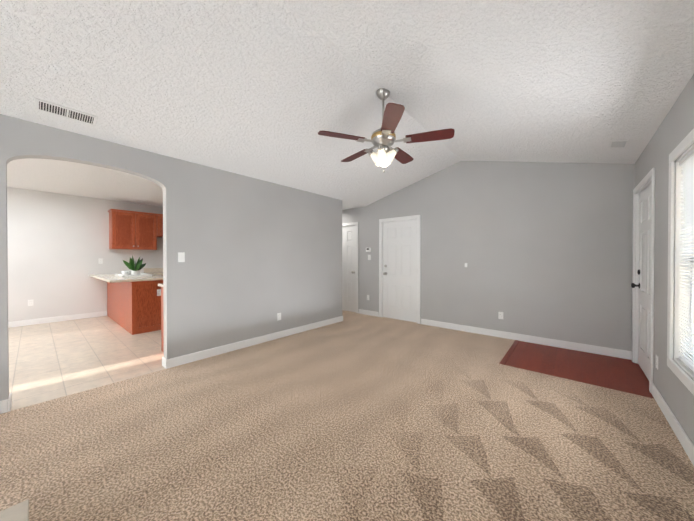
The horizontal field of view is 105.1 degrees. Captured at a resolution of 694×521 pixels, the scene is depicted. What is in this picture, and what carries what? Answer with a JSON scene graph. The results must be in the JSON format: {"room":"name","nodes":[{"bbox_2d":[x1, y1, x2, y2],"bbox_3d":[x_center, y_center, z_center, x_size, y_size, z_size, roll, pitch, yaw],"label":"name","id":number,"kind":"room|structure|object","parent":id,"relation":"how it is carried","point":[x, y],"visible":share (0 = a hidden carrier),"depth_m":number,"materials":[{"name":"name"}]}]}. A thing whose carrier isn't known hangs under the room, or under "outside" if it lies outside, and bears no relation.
{"room":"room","nodes":[
{"label":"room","id":0,"kind":"room"},
{"bbox_2d":[0,499,28,520],"bbox_3d":[-1.685,1.286,-0.767,2.720,0.070,3.320,0,1,40],"label":"floor","id":1,"kind":"structure","parent":0,"point":[18,512],"depth_m":1.30,"materials":[{"name":"beige tile"}]},
{"bbox_2d":[7,187,162,321],"bbox_3d":[-5.518,-0.362,5.633,0.120,3.150,8.140,0,1,40],"label":"wall","id":2,"kind":"structure","parent":0,"point":[58,245],"depth_m":5.31,"materials":[{"name":"white paint"}]},
{"bbox_2d":[28,300,32,305],"bbox_3d":[-5.966,0.797,5.012,0.008,0.115,0.070,0,1,40],"label":"electrical outlet plate","id":3,"kind":"object","parent":2,"relation":"attached to","point":[30,302],"depth_m":5.01,"materials":[{"name":"white plastic"}]},
{"bbox_2d":[8,311,106,327],"bbox_3d":[-6.683,1.171,4.167,0.014,0.105,4.380,0,1,40],"label":"baseboard","id":4,"kind":"structure","parent":2,"relation":"attached to","point":[103,313],"depth_m":5.24,"materials":[{"name":"white wood"}]},
{"bbox_2d":[98,258,102,263],"bbox_3d":[-5.332,0.012,5.754,0.008,0.115,0.070,0,1,40],"label":"electrical outlet plate","id":5,"kind":"object","parent":2,"relation":"attached to","point":[100,261],"depth_m":5.75,"materials":[{"name":"white plastic"}]},
{"bbox_2d":[108,209,155,248],"bbox_3d":[-4.856,-0.675,6.053,0.338,0.850,0.800,0,1,40],"label":"upper cabinet","id":6,"kind":"object","parent":2,"relation":"attached to","point":[132,230],"depth_m":5.89,"materials":[{"name":"brown wood"}]},
{"bbox_2d":[156,214,162,236],"bbox_3d":[-4.351,-0.840,6.647,0.338,0.530,0.758,0,1,40],"label":"upper cabinet","id":7,"kind":"object","parent":2,"relation":"attached to","point":[159,217],"depth_m":6.29,"materials":[{"name":"brown wood"}]},
{"bbox_2d":[7,158,162,206],"bbox_3d":[-4.184,-1.374,3.897,4.150,0.100,7.230,0,1,40],"label":"ceiling","id":8,"kind":"structure","parent":0,"point":[64,177],"depth_m":4.47,"materials":[{"name":"white paint"}]},
{"bbox_2d":[8,316,165,410],"bbox_3d":[-4.138,1.256,3.878,4.270,0.060,7.230,0,1,40],"label":"floor","id":9,"kind":"structure","parent":0,"point":[50,361],"depth_m":3.37,"materials":[{"name":"beige tile"}]},
{"bbox_2d":[107,280,162,334],"bbox_3d":[-4.195,0.777,5.332,2.293,0.875,0.620,0,1,40],"label":"base cabinet","id":10,"kind":"object","parent":9,"relation":"on","point":[133,308],"visible":0.77,"depth_m":4.57,"materials":[{"name":"brown wood"}]},
{"bbox_2d":[89,273,162,282],"bbox_3d":[-4.263,0.320,5.229,2.318,0.038,0.940,0,1,40],"label":"countertop","id":11,"kind":"structure","parent":10,"relation":"on","point":[111,278],"depth_m":4.59,"materials":[{"name":"beige stone"}]},
{"bbox_2d":[115,273,151,277],"bbox_3d":[-4.093,0.282,5.098,0.650,0.040,0.440,0,1,40],"label":"serving tray","id":12,"kind":"object","parent":11,"relation":"on","point":[125,276],"visible":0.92,"depth_m":4.92,"materials":[{"name":"white ceramic"}]},
{"bbox_2d":[121,271,129,274],"bbox_3d":[-4.172,0.253,4.994,0.090,0.075,0.090,0,0,-5],"label":"dish","id":13,"kind":"object","parent":12,"relation":"on","point":[126,272],"depth_m":5.01,"materials":[{"name":"white ceramic"}]},
{"bbox_2d":[123,255,145,274],"bbox_3d":[-3.949,0.093,4.964,0.503,0.394,0.384,0,1,40],"label":"potted plant","id":14,"kind":"object","parent":12,"relation":"on","point":[135,267],"visible":0.83,"depth_m":4.91,"materials":[{"name":"green plant"}]},
{"bbox_2d":[161,287,163,351],"bbox_3d":[-1.397,0.784,4.472,0.618,0.875,2.768,0,1,40],"label":"base cabinet","id":15,"kind":"object","parent":9,"relation":"on","point":[162,335],"visible":0.07,"depth_m":3.58,"materials":[{"name":"brown wood"}]},
{"bbox_3d":[-3.883,0.765,6.963,0.658,0.875,2.186,0,1,40],"label":"cabinet","id":16,"kind":"object","parent":9,"relation":"on","visible":0},
{"bbox_2d":[144,268,162,274],"bbox_3d":[-3.895,0.254,6.969,0.628,0.143,2.186,0,1,40],"label":"countertop","id":17,"kind":"structure","parent":16,"relation":"on","point":[158,271],"depth_m":6.43,"materials":[{"name":"beige stone"}]},
{"bbox_2d":[0,114,341,400],"bbox_3d":[-2.517,-0.074,2.571,0.120,2.620,7.350,0,1,40],"label":"wall","id":18,"kind":"structure","parent":0,"point":[260,254],"depth_m":3.48,"materials":[{"name":"grey paint"}]},
{"bbox_2d":[0,397,11,413],"bbox_3d":[-3.804,1.195,0.960,0.014,0.105,3.214,0,1,40],"label":"baseboard","id":19,"kind":"structure","parent":18,"relation":"attached to","point":[5,405],"depth_m":2.16,"materials":[{"name":"white wood"}]},
{"bbox_2d":[178,252,184,261],"bbox_3d":[-1.951,-0.038,3.134,0.013,0.115,0.070,0,1,40],"label":"switch plate","id":20,"kind":"object","parent":18,"relation":"attached to","point":[181,256],"depth_m":3.14,"materials":[{"name":"white plastic"}]},
{"bbox_2d":[164,316,342,368],"bbox_3d":[-1.073,1.171,4.179,0.014,0.105,3.044,0,1,40],"label":"baseboard","id":21,"kind":"structure","parent":18,"relation":"attached to","point":[168,363],"depth_m":3.70,"materials":[{"name":"white wood"}]},
{"bbox_2d":[0,310,693,520],"bbox_3d":[-2.242,1.263,2.944,8.370,0.060,8.260,0,1,40],"label":"floor carpet","id":22,"kind":"object","parent":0,"point":[353,416],"visible":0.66,"depth_m":1.82,"materials":[{"name":"beige carpet"}]},
{"bbox_2d":[0,0,693,209],"bbox_3d":[-2.280,-1.512,2.878,8.370,0.650,8.140,0,1,40],"label":"ceiling","id":23,"kind":"structure","parent":0,"point":[267,90],"depth_m":2.10,"materials":[{"name":"white paint"}]},
{"bbox_2d":[35,98,97,125],"bbox_3d":[-2.363,-1.244,2.248,0.146,0.043,0.360,0,1,40],"label":"ceiling vent","id":24,"kind":"object","parent":23,"relation":"in","point":[62,111],"visible":1,"depth_m":2.23,"materials":[{"name":"white metal"}]},
{"bbox_2d":[318,88,454,172],"bbox_3d":[0.383,-1.305,2.739,1.296,0.845,1.272,0,1,40],"label":"ceiling fan","id":25,"kind":"object","parent":23,"relation":"hanging from","point":[383,138],"visible":0.98,"depth_m":2.61,"materials":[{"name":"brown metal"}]},
{"bbox_2d":[608,140,629,147],"bbox_3d":[2.885,-1.236,2.825,0.146,0.043,0.240,0,1,40],"label":"ceiling vent","id":26,"kind":"object","parent":23,"relation":"in","point":[618,143],"visible":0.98,"depth_m":2.81,"materials":[{"name":"white metal"}]},
{"bbox_2d":[342,161,634,350],"bbox_3d":[0.391,-0.365,6.036,8.610,3.150,0.120,0,1,40],"label":"wall","id":27,"kind":"structure","parent":0,"point":[543,249],"depth_m":4.04,"materials":[{"name":"grey paint"}]},
{"bbox_2d":[342,225,355,311],"bbox_3d":[-0.025,0.195,6.369,0.668,2.013,0.171,0,1,40],"label":"door leaf","id":28,"kind":"structure","parent":27,"relation":"in","point":[348,268],"depth_m":6.28,"materials":[{"name":"white wood"}]},
{"bbox_2d":[342,222,357,312],"bbox_3d":[-0.013,0.160,6.383,0.818,2.094,0.156,0,1,40],"label":"door frame","id":29,"kind":"structure","parent":27,"relation":"attached to","point":[350,224],"depth_m":6.08,"materials":[{"name":"white wood"}]},
{"bbox_2d":[359,309,378,316],"bbox_3d":[0.474,1.158,5.890,0.540,0.105,0.014,0,1,40],"label":"baseboard","id":30,"kind":"structure","parent":27,"relation":"attached to","point":[366,312],"depth_m":5.86,"materials":[{"name":"white wood"}]},
{"bbox_2d":[383,219,416,322],"bbox_3d":[1.083,0.202,5.429,0.794,2.013,0.171,0,1,40],"label":"door leaf","id":31,"kind":"structure","parent":27,"relation":"in","point":[399,270],"depth_m":5.40,"materials":[{"name":"white wood"}]},
{"bbox_2d":[379,215,420,323],"bbox_3d":[1.093,0.167,5.445,0.938,2.094,0.156,0,1,40],"label":"door frame","id":32,"kind":"structure","parent":27,"relation":"attached to","point":[403,218],"depth_m":5.35,"materials":[{"name":"white wood"}]},
{"bbox_2d":[498,312,502,318],"bbox_3d":[2.443,0.873,4.220,0.070,0.115,0.008,0,1,40],"label":"electrical outlet plate","id":33,"kind":"object","parent":27,"relation":"attached to","point":[500,314],"depth_m":4.22,"materials":[{"name":"white plastic"}]},
{"bbox_2d":[421,319,631,359],"bbox_3d":[2.471,1.171,4.178,2.780,0.105,0.040,0,1,40],"label":"baseboard","id":34,"kind":"structure","parent":27,"relation":"attached to","point":[619,353],"depth_m":3.90,"materials":[{"name":"white wood"}]},
{"bbox_2d":[499,340,519,364],"bbox_3d":[2.223,1.251,3.612,0.055,0.054,1.194,0,1,40],"label":"threshold","id":35,"kind":"object","parent":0,"point":[503,361],"visible":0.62,"depth_m":3.52,"materials":[{"name":"brown wood"}]},
{"bbox_2d":[505,341,653,397],"bbox_3d":[2.747,1.263,3.178,1.304,0.056,1.210,0,1,40],"label":"floor","id":36,"kind":"structure","parent":0,"point":[620,374],"depth_m":3.10,"materials":[{"name":"brown wood"}]},
{"bbox_2d":[634,74,693,444],"bbox_3d":[0.918,-0.056,0.097,0.120,2.620,8.260,0,1,40],"label":"wall","id":37,"kind":"structure","parent":0,"point":[674,129],"depth_m":2.18,"materials":[{"name":"grey paint"}]},
{"bbox_2d":[631,183,650,379],"bbox_3d":[3.200,0.221,2.814,0.176,2.013,0.884,0,1,40],"label":"door leaf","id":38,"kind":"structure","parent":37,"relation":"in","point":[643,272],"depth_m":2.92,"materials":[{"name":"white wood"}]},
{"bbox_2d":[632,168,654,393],"bbox_3d":[3.208,0.187,2.812,0.138,2.094,1.028,0,1,40],"label":"door frame","id":39,"kind":"structure","parent":37,"relation":"attached to","point":[645,182],"depth_m":2.99,"materials":[{"name":"white wood"}]},
{"bbox_2d":[652,383,693,465],"bbox_3d":[0.547,1.204,-0.228,0.014,0.105,7.030,0,1,40],"label":"baseboard","id":40,"kind":"structure","parent":37,"relation":"attached to","point":[667,412],"depth_m":1.90,"materials":[{"name":"white wood"}]},
{"bbox_2d":[667,128,693,394],"bbox_3d":[2.178,0.003,1.598,0.140,1.620,1.040,0,1,40],"label":"window","id":41,"kind":"structure","parent":37,"relation":"in","point":[680,313],"depth_m":1.93,"materials":[{"name":"white plastic"}]}
]}

